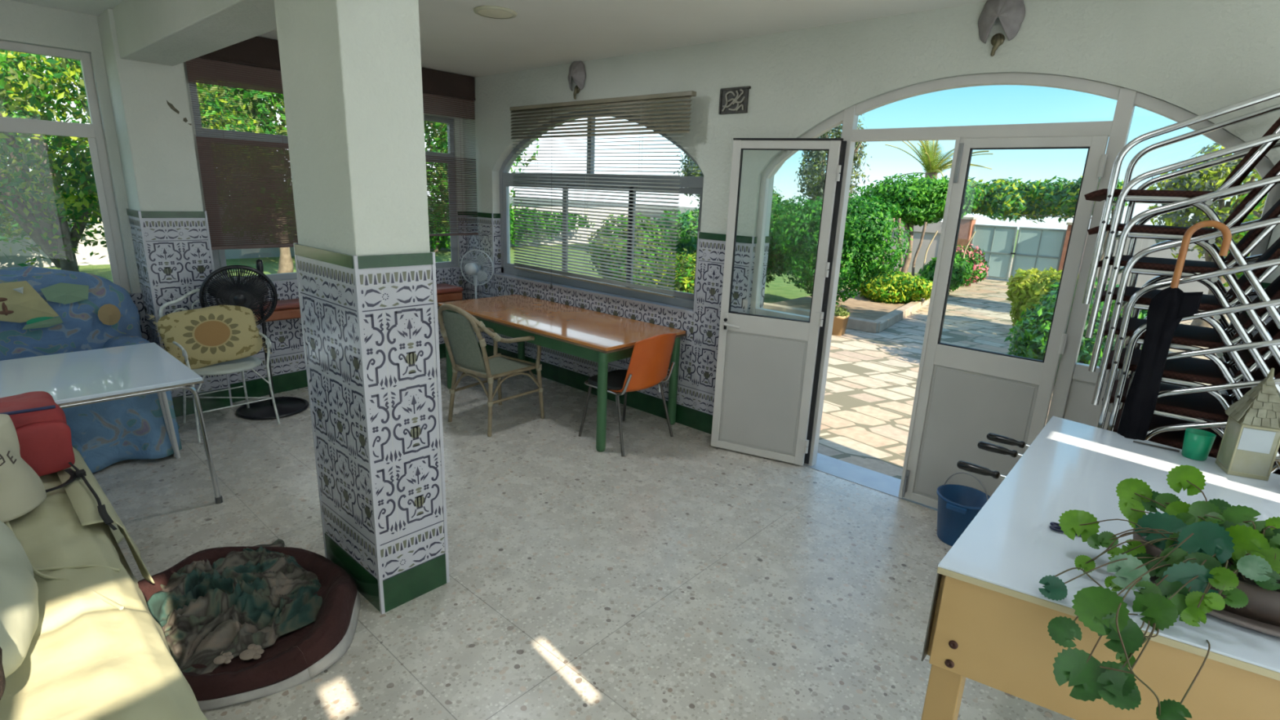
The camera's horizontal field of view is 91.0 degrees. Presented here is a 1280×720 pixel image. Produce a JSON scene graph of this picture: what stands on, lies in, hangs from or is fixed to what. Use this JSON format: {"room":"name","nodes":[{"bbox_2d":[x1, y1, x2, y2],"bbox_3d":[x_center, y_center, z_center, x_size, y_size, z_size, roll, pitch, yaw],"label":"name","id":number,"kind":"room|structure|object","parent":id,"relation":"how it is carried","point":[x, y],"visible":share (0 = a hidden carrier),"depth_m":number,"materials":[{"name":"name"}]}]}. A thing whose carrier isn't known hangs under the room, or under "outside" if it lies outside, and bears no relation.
{"room":"sunroom","nodes":[
{"label":"sunroom","id":0,"kind":"room"},
{"bbox_2d":[0,0,141,293],"bbox_3d":[-4.776,-0.850,3.400,0.180,3.000,3.200,15,20,40],"label":"window frame","id":1,"kind":"structure","parent":0,"point":[23,23],"depth_m":4.15,"materials":[{"name":"white paint"}]},
{"bbox_2d":[0,40,130,292],"bbox_3d":[-4.279,-1.152,3.866,0.062,1.620,1.600,15,20,40],"label":"window","id":2,"kind":"structure","parent":1,"relation":"in","point":[93,131],"depth_m":4.31,"materials":[{"name":"white metal"}]},
{"bbox_2d":[97,8,203,211],"bbox_3d":[-3.461,-0.977,4.594,0.500,2.730,0.370,15,20,40],"label":"wall column","id":3,"kind":"structure","parent":0,"point":[157,148],"depth_m":4.26,"materials":[{"name":"white paint"}]},
{"bbox_2d":[166,100,191,125],"bbox_3d":[-3.165,-1.697,4.319,0.001,0.153,0.127,15,20,40],"label":"wall ornament","id":4,"kind":"object","parent":3,"relation":"attached to","point":[171,105],"depth_m":4.30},
{"bbox_2d":[112,0,276,66],"bbox_3d":[-1.011,-1.530,2.187,7.010,0.360,0.285,15,20,40],"label":"ceiling beam","id":5,"kind":"structure","parent":0,"point":[171,33],"depth_m":3.32,"materials":[{"name":"white paint"}]},
{"bbox_2d":[183,58,465,281],"bbox_3d":[-2.533,-1.337,5.559,0.138,3.000,2.750,13,19,35],"label":"wall","id":6,"kind":"structure","parent":0,"point":[457,145],"depth_m":6.13,"materials":[{"name":"white paint"}]},
{"bbox_2d":[126,208,232,417],"bbox_3d":[-3.426,-0.360,4.702,0.364,1.487,0.396,15,20,40],"label":"tiles","id":7,"kind":"structure","parent":6,"relation":"attached to","point":[173,252],"depth_m":4.50,"materials":[{"name":"tile"}]},
{"bbox_2d":[188,67,297,283],"bbox_3d":[-2.914,-1.399,4.980,0.061,1.530,0.987,13,19,35],"label":"window","id":8,"kind":"structure","parent":6,"relation":"in","point":[216,259],"depth_m":4.74,"materials":[{"name":"grey metal"}]},
{"bbox_2d":[185,36,297,249],"bbox_3d":[-2.752,-1.638,4.847,0.042,1.517,1.135,15,19,39],"label":"blind","id":9,"kind":"object","parent":8,"relation":"attached to","point":[258,52],"visible":0.55,"depth_m":4.66,"materials":[{"name":"wood"}]},
{"bbox_2d":[129,210,468,402],"bbox_3d":[-3.534,-0.345,4.635,0.294,1.485,5.320,15,20,40],"label":"wall tiles","id":10,"kind":"structure","parent":6,"relation":"attached to","point":[287,358],"depth_m":5.23,"materials":[{"name":"tile"}]},
{"bbox_2d":[252,283,462,321],"bbox_3d":[-2.509,-0.516,5.554,0.342,0.130,1.960,15,20,40],"label":"ledge","id":11,"kind":"object","parent":10,"relation":"attached to","point":[285,309],"visible":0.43,"depth_m":5.08,"materials":[{"name":"red brick"}]},
{"bbox_2d":[423,115,458,267],"bbox_3d":[-2.132,-1.583,5.976,0.061,1.430,0.907,13,19,35],"label":"window","id":12,"kind":"structure","parent":6,"relation":"in","point":[454,243],"depth_m":6.22,"materials":[{"name":"grey metal"}]},
{"bbox_2d":[274,0,430,255],"bbox_3d":[-1.124,-0.336,2.567,0.530,2.730,0.295,15,20,40],"label":"wall pillar","id":13,"kind":"structure","parent":0,"point":[351,72],"depth_m":2.26,"materials":[{"name":"white paint"}]},
{"bbox_2d":[293,243,449,613],"bbox_3d":[-1.149,0.264,2.727,0.558,1.487,0.323,15,20,40],"label":"tiles","id":14,"kind":"structure","parent":0,"point":[370,323],"depth_m":2.56,"materials":[{"name":"tile"}]},
{"bbox_2d":[9,0,987,77],"bbox_3d":[-1.064,-1.682,1.991,7.200,0.170,5.430,15,20,40],"label":"ceiling","id":15,"kind":"structure","parent":0,"point":[455,39],"depth_m":3.85,"materials":[{"name":"paint"}]},
{"bbox_2d":[421,66,478,235],"bbox_3d":[-1.980,-1.863,5.694,0.042,1.462,1.160,15,19,39],"label":"blind","id":16,"kind":"object","parent":15,"relation":"hanging from","point":[437,83],"visible":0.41,"depth_m":5.88,"materials":[{"name":"wood"}]},
{"bbox_2d":[473,5,517,19],"bbox_3d":[-0.845,-2.025,3.675,0.250,0.021,0.250,15,20,40],"label":"recessed light","id":17,"kind":"object","parent":15,"relation":"in","point":[488,11],"visible":1,"depth_m":3.63,"materials":[{"name":"plastic"}]},
{"bbox_2d":[477,8,512,17],"bbox_3d":[-0.845,-2.020,3.676,0.200,0.009,0.200,15,20,40],"label":"diffuser","id":18,"kind":"object","parent":17,"relation":"attached to","point":[488,13],"depth_m":3.65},
{"bbox_2d":[93,356,1075,719],"bbox_3d":[-1.145,1.085,2.772,7.200,0.120,5.730,15,20,40],"label":"floor","id":19,"kind":"structure","parent":0,"point":[681,576],"depth_m":3.02,"materials":[{"name":"stone"}]},
{"bbox_2d":[0,266,182,473],"bbox_3d":[-3.654,0.053,3.798,1.092,1.141,1.338,15,20,40],"label":"sofa","id":20,"kind":"object","parent":19,"relation":"on","point":[44,311],"visible":0.48,"depth_m":3.87,"materials":[{"name":"fabric"}]},
{"bbox_2d":[0,446,208,719],"bbox_3d":[-2.086,0.669,1.719,2.582,1.153,1.335,15,20,40],"label":"sofa","id":21,"kind":"object","parent":19,"relation":"on","point":[97,651],"visible":0.84,"depth_m":1.75,"materials":[{"name":"beige fabric"}]},
{"bbox_2d":[0,520,39,678],"bbox_3d":[-1.848,0.657,1.732,0.846,0.253,0.268,16,20,41],"label":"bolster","id":22,"kind":"object","parent":21,"relation":"on","point":[19,590],"visible":0.98,"depth_m":1.62,"materials":[{"name":"fabric"}]},
{"bbox_2d":[0,646,5,700],"bbox_3d":[-1.450,0.634,1.333,0.308,0.186,0.134,13,18,34],"label":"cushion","id":23,"kind":"object","parent":22,"relation":"on","point":[2,680],"visible":1,"depth_m":1.33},
{"bbox_2d":[0,413,46,522],"bbox_3d":[-2.388,0.386,2.279,0.362,0.378,0.297,13,18,35],"label":"cushion","id":24,"kind":"object","parent":21,"relation":"on","point":[22,490],"visible":1,"depth_m":2.27,"materials":[{"name":"beige"}]},
{"bbox_2d":[0,391,116,530],"bbox_3d":[-2.331,0.389,2.396,1.044,0.318,0.330,14,19,37],"label":"bag","id":25,"kind":"object","parent":21,"relation":"on","point":[42,430],"visible":0.83,"depth_m":2.56,"materials":[{"name":"fabric"}]},
{"bbox_2d":[0,342,222,503],"bbox_3d":[-2.916,0.422,3.305,0.984,0.743,0.942,15,20,40],"label":"table","id":26,"kind":"object","parent":19,"relation":"on","point":[79,378],"visible":1,"depth_m":3.24,"materials":[{"name":"laminate"}]},
{"bbox_2d":[158,288,280,443],"bbox_3d":[-2.974,0.003,4.447,0.522,0.958,0.518,14,19,38],"label":"metal chair","id":27,"kind":"object","parent":19,"relation":"on","point":[241,365],"visible":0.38,"depth_m":4.44,"materials":[{"name":"metal"}]},
{"bbox_2d":[146,303,271,369],"bbox_3d":[-2.980,-0.171,4.376,0.674,0.479,0.201,-11,20,-40],"label":"cushion","id":28,"kind":"object","parent":27,"relation":"on","point":[209,335],"visible":0.82,"depth_m":4.33,"materials":[{"name":"fabric"}]},
{"bbox_2d":[137,546,360,711],"bbox_3d":[-1.638,0.974,2.535,0.898,0.182,1.024,-8,18,-34],"label":"pet bed","id":29,"kind":"object","parent":19,"relation":"on","point":[257,673],"visible":0.48,"depth_m":2.32,"materials":[{"name":"red fabric"}]},
{"bbox_2d":[146,538,322,674],"bbox_3d":[-1.683,0.936,2.589,0.798,0.168,0.653,15,20,40],"label":"blanket","id":30,"kind":"object","parent":29,"relation":"on","point":[204,610],"visible":0.84,"depth_m":2.51,"materials":[{"name":"fabric"}]},
{"bbox_2d":[213,643,264,664],"bbox_3d":[-1.461,1.071,2.296,0.159,0.004,0.091,-2,16,-16],"label":"print","id":31,"kind":"object","parent":29,"relation":"on","point":[226,658],"depth_m":2.28},
{"bbox_2d":[199,258,309,420],"bbox_3d":[-2.830,-0.167,4.708,0.496,1.161,0.563,3,15,4],"label":"fan","id":32,"kind":"object","parent":19,"relation":"on","point":[246,295],"visible":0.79,"depth_m":4.55,"materials":[{"name":"metal"}]},
{"bbox_2d":[201,267,275,324],"bbox_3d":[-2.880,-0.451,4.520,0.456,0.451,0.166,-7,18,-32],"label":"grille","id":33,"kind":"object","parent":32,"relation":"attached to","point":[246,295],"depth_m":4.47,"materials":[{"name":"black plastic"}]},
{"bbox_2d":[459,248,493,342],"bbox_3d":[-1.576,-0.478,6.055,0.320,1.161,0.320,15,20,40],"label":"fan","id":34,"kind":"object","parent":19,"relation":"on","point":[470,268],"visible":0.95,"depth_m":5.94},
{"bbox_2d":[459,249,492,284],"bbox_3d":[-1.547,-0.876,5.962,0.332,0.332,0.128,6,15,12],"label":"grille","id":35,"kind":"object","parent":34,"relation":"attached to","point":[480,276],"depth_m":5.94,"materials":[{"name":"white plastic"}]},
{"bbox_2d":[437,303,544,436],"bbox_3d":[-1.134,0.016,4.693,0.534,0.953,0.681,13,18,34],"label":"rattan armchair","id":36,"kind":"object","parent":19,"relation":"on","point":[458,334],"visible":0.99,"depth_m":4.53,"materials":[{"name":"beige wicker"}]},
{"bbox_2d":[437,293,686,452],"bbox_3d":[-0.713,0.007,5.169,2.060,0.752,0.855,15,20,40],"label":"wooden table","id":37,"kind":"object","parent":19,"relation":"on","point":[601,338],"visible":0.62,"depth_m":4.77,"materials":[{"name":"orange wood"}]},
{"bbox_2d":[578,333,676,456],"bbox_3d":[-0.074,0.175,4.506,0.543,0.828,0.550,15,20,40],"label":"shell chair","id":38,"kind":"object","parent":19,"relation":"on","point":[651,357],"visible":0.98,"depth_m":4.31,"materials":[{"name":"orange plastic"}]},
{"bbox_2d":[936,471,990,546],"bbox_3d":[1.718,0.791,3.350,0.272,0.375,0.281,15,20,40],"label":"bucket","id":39,"kind":"object","parent":19,"relation":"on","point":[958,505],"visible":0.8,"depth_m":3.34,"materials":[{"name":"blue plastic"}]},
{"bbox_2d":[920,416,1279,719],"bbox_3d":[1.475,0.862,2.074,1.045,0.880,1.590,15,20,40],"label":"table","id":40,"kind":"object","parent":19,"relation":"on","point":[989,617],"visible":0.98,"depth_m":1.58,"materials":[{"name":"white laminate"}]},
{"bbox_2d":[1048,522,1080,536],"bbox_3d":[1.221,0.480,1.731,0.159,0.008,0.048,13,18,34],"label":"scissors","id":41,"kind":"object","parent":40,"relation":"on","point":[1055,526],"visible":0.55,"depth_m":1.76,"materials":[{"name":"blue plastic"}]},
{"bbox_2d":[1133,440,1179,452],"bbox_3d":[1.979,0.330,2.411,0.140,0.008,0.008,13,19,36],"label":"stick","id":42,"kind":"object","parent":40,"relation":"on","point":[1148,444],"visible":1,"depth_m":2.40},
{"bbox_2d":[1038,465,1279,719],"bbox_3d":[1.204,0.490,1.437,0.686,0.370,0.488,-1,15,-11],"label":"trailing plant","id":43,"kind":"object","parent":40,"relation":"on","point":[1213,557],"visible":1,"depth_m":1.39,"materials":[{"name":"green plant"}]},
{"bbox_2d":[1181,428,1216,461],"bbox_3d":[2.054,0.313,2.317,0.086,0.098,0.086,15,20,40],"label":"cup","id":44,"kind":"object","parent":40,"relation":"on","point":[1197,444],"visible":1,"depth_m":2.30,"materials":[{"name":"plastic"}]},
{"bbox_2d":[1133,528,1279,626],"bbox_3d":[1.378,0.507,1.454,0.402,0.093,0.231,15,20,40],"label":"bowl","id":45,"kind":"object","parent":40,"relation":"on","point":[1262,609],"depth_m":1.39,"materials":[{"name":"ceramic"}]},
{"bbox_2d":[1214,368,1279,480],"bbox_3d":[2.124,0.210,2.166,0.146,0.380,0.145,9,16,23],"label":"birdhouse","id":46,"kind":"object","parent":40,"relation":"on","point":[1250,444],"visible":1,"depth_m":2.14,"materials":[{"name":"beige wood"}]},
{"bbox_3d":[2.420,0.745,2.621,0.685,0.912,0.500,15,20,40],"label":"chair","id":47,"kind":"object","parent":19,"relation":"on","visible":0},
{"bbox_2d":[1274,455,1279,475],"bbox_3d":[2.398,0.605,2.608,0.685,0.912,0.500,15,20,40],"label":"chair","id":48,"kind":"object","parent":47,"relation":"on","point":[1277,458],"visible":0.02,"depth_m":2.29,"materials":[{"name":"metal"}]},
{"bbox_2d":[1145,394,1279,473],"bbox_3d":[2.377,0.465,2.596,0.685,0.912,0.500,15,20,40],"label":"chair","id":49,"kind":"object","parent":48,"relation":"on","point":[1153,432],"visible":0.04,"depth_m":2.44,"materials":[{"name":"metal"}]},
{"bbox_2d":[1106,357,1279,457],"bbox_3d":[2.356,0.325,2.583,0.685,0.912,0.500,15,20,40],"label":"chair","id":50,"kind":"object","parent":49,"relation":"on","point":[1171,438],"visible":0.12,"depth_m":2.50,"materials":[{"name":"metal"}]},
{"bbox_2d":[1102,322,1279,439],"bbox_3d":[2.335,0.185,2.570,0.685,0.912,0.500,15,20,40],"label":"chair","id":51,"kind":"object","parent":50,"relation":"on","point":[1184,407],"visible":0.3,"depth_m":2.49,"materials":[{"name":"metal"}]},
{"bbox_2d":[1098,288,1279,431],"bbox_3d":[2.313,0.045,2.558,0.685,0.912,0.500,15,20,40],"label":"chair","id":52,"kind":"object","parent":51,"relation":"on","point":[1185,371],"visible":0.57,"depth_m":2.51,"materials":[{"name":"metal"}]},
{"bbox_2d":[1096,253,1279,470],"bbox_3d":[2.292,-0.095,2.545,0.685,0.912,0.500,15,20,40],"label":"chair","id":53,"kind":"object","parent":52,"relation":"on","point":[1185,336],"visible":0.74,"depth_m":2.50,"materials":[{"name":"metal"}]},
{"bbox_2d":[1091,216,1279,404],"bbox_3d":[2.271,-0.235,2.532,0.685,0.912,0.500,15,20,40],"label":"chair","id":54,"kind":"object","parent":53,"relation":"on","point":[1122,294],"visible":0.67,"depth_m":2.48,"materials":[{"name":"metal"}]},
{"bbox_2d":[1088,174,1279,397],"bbox_3d":[2.249,-0.375,2.520,0.685,0.912,0.500,15,20,40],"label":"chair","id":55,"kind":"object","parent":54,"relation":"on","point":[1165,267],"visible":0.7,"depth_m":2.43,"materials":[{"name":"metal"}]},
{"bbox_2d":[1117,220,1231,440],"bbox_3d":[2.007,-0.044,2.391,0.087,0.957,0.177,-8,18,-34],"label":"umbrella","id":56,"kind":"object","parent":55,"relation":"hanging from","point":[1166,309],"visible":0.88,"depth_m":2.39,"materials":[{"name":"black fabric"}]},
{"bbox_2d":[1084,132,1279,366],"bbox_3d":[2.228,-0.515,2.507,0.685,0.912,0.500,15,20,40],"label":"chair","id":57,"kind":"object","parent":55,"relation":"on","point":[1239,214],"visible":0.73,"depth_m":2.40,"materials":[{"name":"metal"}]},
{"bbox_2d":[1082,88,1279,328],"bbox_3d":[2.207,-0.655,2.494,0.685,0.912,0.500,15,20,40],"label":"chair","id":58,"kind":"object","parent":57,"relation":"on","point":[1256,153],"visible":0.8,"depth_m":2.40,"materials":[{"name":"metal"}]},
{"bbox_2d":[831,314,849,336],"bbox_3d":[2.671,-0.484,8.527,0.240,0.270,0.240,13,18,34],"label":"planter","id":59,"kind":"object","parent":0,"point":[840,321],"depth_m":8.43,"materials":[{"name":"orange ceramic"}]},
{"bbox_2d":[462,0,1279,283],"bbox_3d":[0.857,-0.854,4.280,7.030,3.000,0.200,15,20,40],"label":"wall","id":60,"kind":"structure","parent":0,"point":[1198,57],"depth_m":3.54,"materials":[{"name":"white paint"}]},
{"bbox_2d":[567,61,586,99],"bbox_3d":[-0.523,-2.256,5.043,0.206,0.304,0.069,15,20,40],"label":"wall lamp","id":61,"kind":"object","parent":60,"relation":"attached to","point":[576,69],"visible":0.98,"depth_m":5.00,"materials":[{"name":"grey glass"}]},
{"bbox_2d":[498,109,703,308],"bbox_3d":[-0.420,-1.343,5.357,2.506,1.475,0.060,15,20,40],"label":"window","id":62,"kind":"structure","parent":60,"relation":"in","point":[688,184],"depth_m":5.28,"materials":[{"name":"grey metal"}]},
{"bbox_2d":[510,90,696,297],"bbox_3d":[-0.386,-1.284,5.086,2.000,1.517,0.145,15,20,40],"label":"blind","id":63,"kind":"object","parent":62,"relation":"attached to","point":[681,95],"visible":1,"depth_m":4.95,"materials":[{"name":"plastic"}]},
{"bbox_2d":[718,85,751,114],"bbox_3d":[0.621,-1.711,4.146,0.231,0.161,0.024,15,20,40],"label":"plaque","id":64,"kind":"object","parent":60,"relation":"attached to","point":[732,100],"visible":1,"depth_m":4.14,"materials":[{"name":"brown metal"}]},
{"bbox_2d":[803,453,937,511],"bbox_3d":[1.710,0.840,3.921,2.460,0.024,0.270,15,20,40],"label":"threshold","id":65,"kind":"object","parent":60,"relation":"in","point":[889,485],"depth_m":4.13,"materials":[{"name":"stone"}]},
{"bbox_2d":[465,212,1279,434],"bbox_3d":[0.722,-0.150,4.557,6.760,1.487,0.214,15,20,40],"label":"wall tiles","id":66,"kind":"structure","parent":60,"relation":"attached to","point":[698,354],"depth_m":4.93,"materials":[{"name":"tile"}]},
{"bbox_2d":[977,0,1025,56],"bbox_3d":[1.760,-1.656,3.080,0.206,0.304,0.069,15,20,40],"label":"wall lamp","id":67,"kind":"object","parent":60,"relation":"attached to","point":[1011,14],"visible":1,"depth_m":3.06,"materials":[{"name":"grey glass"}]},
{"bbox_2d":[750,72,1279,466],"bbox_3d":[1.706,-0.313,3.551,2.476,2.400,0.065,15,20,40],"label":"door frame","id":68,"kind":"structure","parent":60,"relation":"in","point":[1074,386],"depth_m":3.18,"materials":[{"name":"white metal"}]},
{"bbox_2d":[711,137,846,465],"bbox_3d":[0.851,-0.338,4.078,0.687,2.085,0.095,9,17,24],"label":"door","id":69,"kind":"structure","parent":68,"relation":"attached to","point":[767,371],"depth_m":4.16,"materials":[{"name":"white metal"}]},
{"bbox_2d":[898,135,1108,509],"bbox_3d":[1.877,-0.102,3.366,0.670,2.078,0.066,15,20,40],"label":"door","id":70,"kind":"structure","parent":68,"relation":"attached to","point":[963,395],"depth_m":3.42,"materials":[{"name":"white metal"}]},
{"label":"outside","id":71,"kind":"structure","parent":0,"visible":0},
{"bbox_2d":[43,194,1018,303],"bbox_3d":[-14.291,-7.299,32.151,54.800,0.100,90.000,15,20,40],"label":"lawn","id":72,"kind":"structure","parent":71,"point":[778,291],"depth_m":13.53,"materials":[{"name":"green plant"}]},
{"bbox_2d":[0,83,85,254],"bbox_3d":[-11.528,-2.828,8.536,6.645,3.957,4.927,-11,20,-41],"label":"leafy tree","id":73,"kind":"object","parent":72,"relation":"on","point":[4,236],"visible":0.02,"depth_m":9.90,"materials":[{"name":"green plant"}]},
{"bbox_2d":[0,49,275,271],"bbox_3d":[-6.025,-2.014,6.269,4.124,3.816,3.800,-11,20,-40],"label":"leafy tree","id":74,"kind":"object","parent":72,"relation":"on","point":[49,229],"visible":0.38,"depth_m":5.81,"materials":[{"name":"green plant"}]},
{"bbox_2d":[199,81,297,273],"bbox_3d":[-6.363,-3.722,10.762,4.522,4.788,2.829,11,17,30],"label":"leafy tree","id":75,"kind":"object","parent":72,"relation":"on","point":[286,264],"visible":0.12,"depth_m":9.57,"materials":[{"name":"green plant"}]},
{"bbox_2d":[0,203,628,268],"bbox_3d":[-10.881,-2.375,11.812,0.200,1.200,31.400,15,20,40],"label":"wall","id":76,"kind":"structure","parent":72,"relation":"on","point":[12,260],"depth_m":12.18,"materials":[{"name":"paint"}]},
{"bbox_2d":[220,203,594,252],"bbox_3d":[-5.175,-3.556,16.735,1.204,1.487,11.058,15,20,40],"label":"hedge","id":77,"kind":"object","parent":72,"relation":"on","point":[444,240],"visible":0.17,"depth_m":18.37,"materials":[{"name":"green plant"}]},
{"bbox_2d":[423,120,540,246],"bbox_3d":[-3.885,-4.443,13.448,3.165,4.986,3.819,-6,17,-29],"label":"leafy tree","id":78,"kind":"object","parent":72,"relation":"on","point":[433,147],"visible":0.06,"depth_m":12.65,"materials":[{"name":"green plant"}]},
{"bbox_2d":[586,212,671,285],"bbox_3d":[-0.219,-1.903,11.187,1.356,1.432,1.797,-11,20,-41],"label":"bush","id":79,"kind":"object","parent":72,"relation":"on","point":[622,215],"visible":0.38,"depth_m":10.77,"materials":[{"name":"green plant"}]},
{"bbox_2d":[644,208,698,271],"bbox_3d":[1.018,-2.557,13.861,1.727,1.585,2.477,-9,18,-35],"label":"bush","id":80,"kind":"object","parent":72,"relation":"on","point":[687,227],"visible":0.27,"depth_m":13.25,"materials":[{"name":"green plant"}]},
{"bbox_2d":[672,150,703,208],"bbox_3d":[1.898,-4.313,15.664,2.039,4.002,2.073,-2,16,-16],"label":"eucalyptus tree","id":81,"kind":"object","parent":72,"relation":"on","point":[691,169],"visible":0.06,"depth_m":15.54,"materials":[{"name":"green plant"}]},
{"bbox_2d":[509,196,942,272],"bbox_3d":[0.925,-4.748,22.179,19.170,1.350,0.280,15,20,40],"label":"wall","id":82,"kind":"structure","parent":72,"relation":"on","point":[931,228],"depth_m":16.71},
{"bbox_2d":[765,188,806,288],"bbox_3d":[2.209,-2.192,11.506,1.936,2.014,1.723,12,18,31],"label":"bush","id":83,"kind":"object","parent":72,"relation":"on","point":[775,260],"visible":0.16,"depth_m":11.07,"materials":[{"name":"green plant"}]},
{"bbox_2d":[793,113,871,224],"bbox_3d":[4.545,-4.101,14.994,1.570,4.180,1.622,-5,17,-26],"label":"eucalyptus tree","id":84,"kind":"object","parent":72,"relation":"on","point":[815,166],"visible":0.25,"depth_m":14.76,"materials":[{"name":"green plant"}]},
{"bbox_2d":[874,140,993,186],"bbox_3d":[8.549,-4.600,18.006,2.717,3.846,2.926,1,15,-7],"label":"palm tree","id":85,"kind":"object","parent":72,"relation":"on","point":[929,155],"visible":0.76,"depth_m":17.68,"materials":[{"name":"green plant"}]},
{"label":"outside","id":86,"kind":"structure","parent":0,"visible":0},
{"bbox_2d":[817,257,1230,479],"bbox_3d":[22.854,2.766,0.231,45.200,0.100,22.070,15,20,40],"label":"yard","id":87,"kind":"structure","parent":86,"point":[870,387],"depth_m":6.82,"materials":[{"name":"stone"}]},
{"bbox_2d":[646,248,696,293],"bbox_3d":[0.567,-0.551,6.645,0.809,1.241,1.107,-6,17,-28],"label":"shrub","id":88,"kind":"object","parent":87,"relation":"on","point":[685,276],"visible":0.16,"depth_m":6.49,"materials":[{"name":"green plant"}]},
{"bbox_2d":[831,306,850,336],"bbox_3d":[2.673,-0.542,8.511,0.309,0.390,0.312,7,16,16],"label":"potted plant","id":89,"kind":"object","parent":87,"relation":"on","point":[841,316],"visible":0.67,"depth_m":8.42,"materials":[{"name":"beige ceramic"}]},
{"bbox_2d":[771,274,920,320],"bbox_3d":[5.434,-1.363,12.605,1.850,0.065,8.600,15,20,40],"label":"soil","id":90,"kind":"object","parent":87,"relation":"on","point":[859,307],"depth_m":10.45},
{"bbox_2d":[768,191,912,306],"bbox_3d":[3.139,-1.709,10.008,2.187,1.932,1.546,11,17,28],"label":"bush","id":91,"kind":"object","parent":90,"relation":"on","point":[864,244],"visible":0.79,"depth_m":9.58,"materials":[{"name":"green plant"}]},
{"bbox_2d":[856,271,933,303],"bbox_3d":[4.538,-1.279,11.106,1.665,0.665,1.061,15,20,40],"label":"shrub","id":92,"kind":"object","parent":90,"relation":"on","point":[900,287],"visible":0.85,"depth_m":10.80,"materials":[{"name":"green plant"}]},
{"bbox_2d":[897,217,902,271],"bbox_3d":[5.315,-2.171,12.940,0.214,1.457,0.053,15,20,40],"label":"bare sapling","id":93,"kind":"object","parent":90,"relation":"on","point":[899,219],"visible":0.33,"depth_m":12.85,"materials":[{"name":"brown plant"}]},
{"bbox_2d":[911,222,927,276],"bbox_3d":[5.735,-2.137,12.979,0.164,1.405,0.053,15,20,40],"label":"bare sapling","id":94,"kind":"object","parent":90,"relation":"on","point":[925,223],"visible":0.75,"depth_m":12.92,"materials":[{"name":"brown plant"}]},
{"bbox_2d":[853,172,986,273],"bbox_3d":[5.807,-2.806,13.604,1.770,2.454,2.610,-12,20,-42],"label":"round tree","id":95,"kind":"object","parent":90,"relation":"on","point":[922,200],"visible":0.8,"depth_m":12.94,"materials":[{"name":"green plant"}]},
{"bbox_2d":[919,230,937,278],"bbox_3d":[5.786,-1.982,12.688,0.250,1.257,0.030,15,20,40],"label":"cane","id":96,"kind":"object","parent":90,"relation":"on","point":[936,232],"visible":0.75,"depth_m":12.63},
{"bbox_2d":[916,252,973,294],"bbox_3d":[6.149,-1.735,12.656,1.019,0.875,0.983,-1,15,-12],"label":"shrub","id":97,"kind":"object","parent":90,"relation":"on","point":[962,269],"visible":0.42,"depth_m":12.43,"materials":[{"name":"green plant"}]},
{"bbox_2d":[955,244,990,286],"bbox_3d":[7.242,-2.121,14.083,1.136,0.970,1.026,-12,21,-43],"label":"flowering shrub","id":98,"kind":"object","parent":90,"relation":"on","point":[979,268],"visible":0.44,"depth_m":13.76,"materials":[{"name":"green plant"}]},
{"bbox_2d":[939,175,1128,288],"bbox_3d":[8.259,-2.798,13.658,3.752,2.550,1.468,15,20,40],"label":"hedge","id":99,"kind":"object","parent":90,"relation":"on","point":[1004,198],"visible":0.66,"depth_m":13.27,"materials":[{"name":"green plant"}]},
{"bbox_2d":[763,289,951,333],"bbox_3d":[5.439,-1.349,12.406,1.918,0.150,8.613,15,20,40],"label":"kerb","id":100,"kind":"object","parent":87,"relation":"on","point":[882,323],"visible":0.46,"depth_m":9.40,"materials":[{"name":"stone"}]},
{"bbox_2d":[954,231,975,290],"bbox_3d":[6.781,-2.060,13.133,0.230,1.257,0.030,15,20,40],"label":"cane","id":101,"kind":"object","parent":87,"relation":"on","point":[974,233],"visible":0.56,"depth_m":13.03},
{"bbox_2d":[956,216,977,246],"bbox_3d":[8.180,-2.871,15.933,0.380,1.480,0.380,15,20,40],"label":"gate pillar","id":102,"kind":"structure","parent":87,"relation":"on","point":[966,225],"depth_m":15.70,"materials":[{"name":"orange brick"}]},
{"bbox_2d":[970,224,1066,279],"bbox_3d":[9.025,-2.571,15.194,1.960,1.270,0.075,15,20,40],"label":"metal gate","id":103,"kind":"object","parent":102,"relation":"attached to","point":[1040,248],"visible":0.66,"depth_m":15.13,"materials":[{"name":"grey metal"}]},
{"bbox_2d":[1004,266,1079,328],"bbox_3d":[5.710,-0.829,8.973,0.984,1.029,1.017,9,16,23],"label":"shrub","id":104,"kind":"object","parent":87,"relation":"on","point":[1026,288],"visible":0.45,"depth_m":8.71,"materials":[{"name":"green plant"}]},
{"bbox_2d":[1057,222,1072,270],"bbox_3d":[9.905,-2.403,14.454,0.380,1.480,0.380,15,20,40],"label":"gate pillar","id":105,"kind":"structure","parent":87,"relation":"on","point":[1068,224],"depth_m":14.36,"materials":[{"name":"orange brick"}]},
{"bbox_2d":[1004,276,1147,382],"bbox_3d":[4.447,-0.254,6.336,1.331,1.167,1.117,15,20,40],"label":"bush","id":106,"kind":"object","parent":87,"relation":"on","point":[1031,340],"visible":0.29,"depth_m":6.26,"materials":[{"name":"green plant"}]},
{"bbox_2d":[1078,231,1230,294],"bbox_3d":[18.267,-0.040,7.301,22.170,1.350,0.200,15,20,40],"label":"wall","id":107,"kind":"structure","parent":87,"relation":"on","point":[1141,244],"depth_m":13.34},
{"bbox_2d":[1146,142,1265,327],"bbox_3d":[8.376,-1.722,9.095,1.962,2.928,1.534,15,20,40],"label":"tree","id":108,"kind":"object","parent":87,"relation":"on","point":[1211,179],"visible":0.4,"depth_m":8.93,"materials":[{"name":"green plant"}]},
{"bbox_2d":[1208,193,1267,290],"bbox_3d":[7.421,-0.879,6.742,1.962,2.489,1.577,11,17,29],"label":"tree","id":109,"kind":"object","parent":87,"relation":"on","point":[1257,215],"visible":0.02,"depth_m":7.14,"materials":[{"name":"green plant"}]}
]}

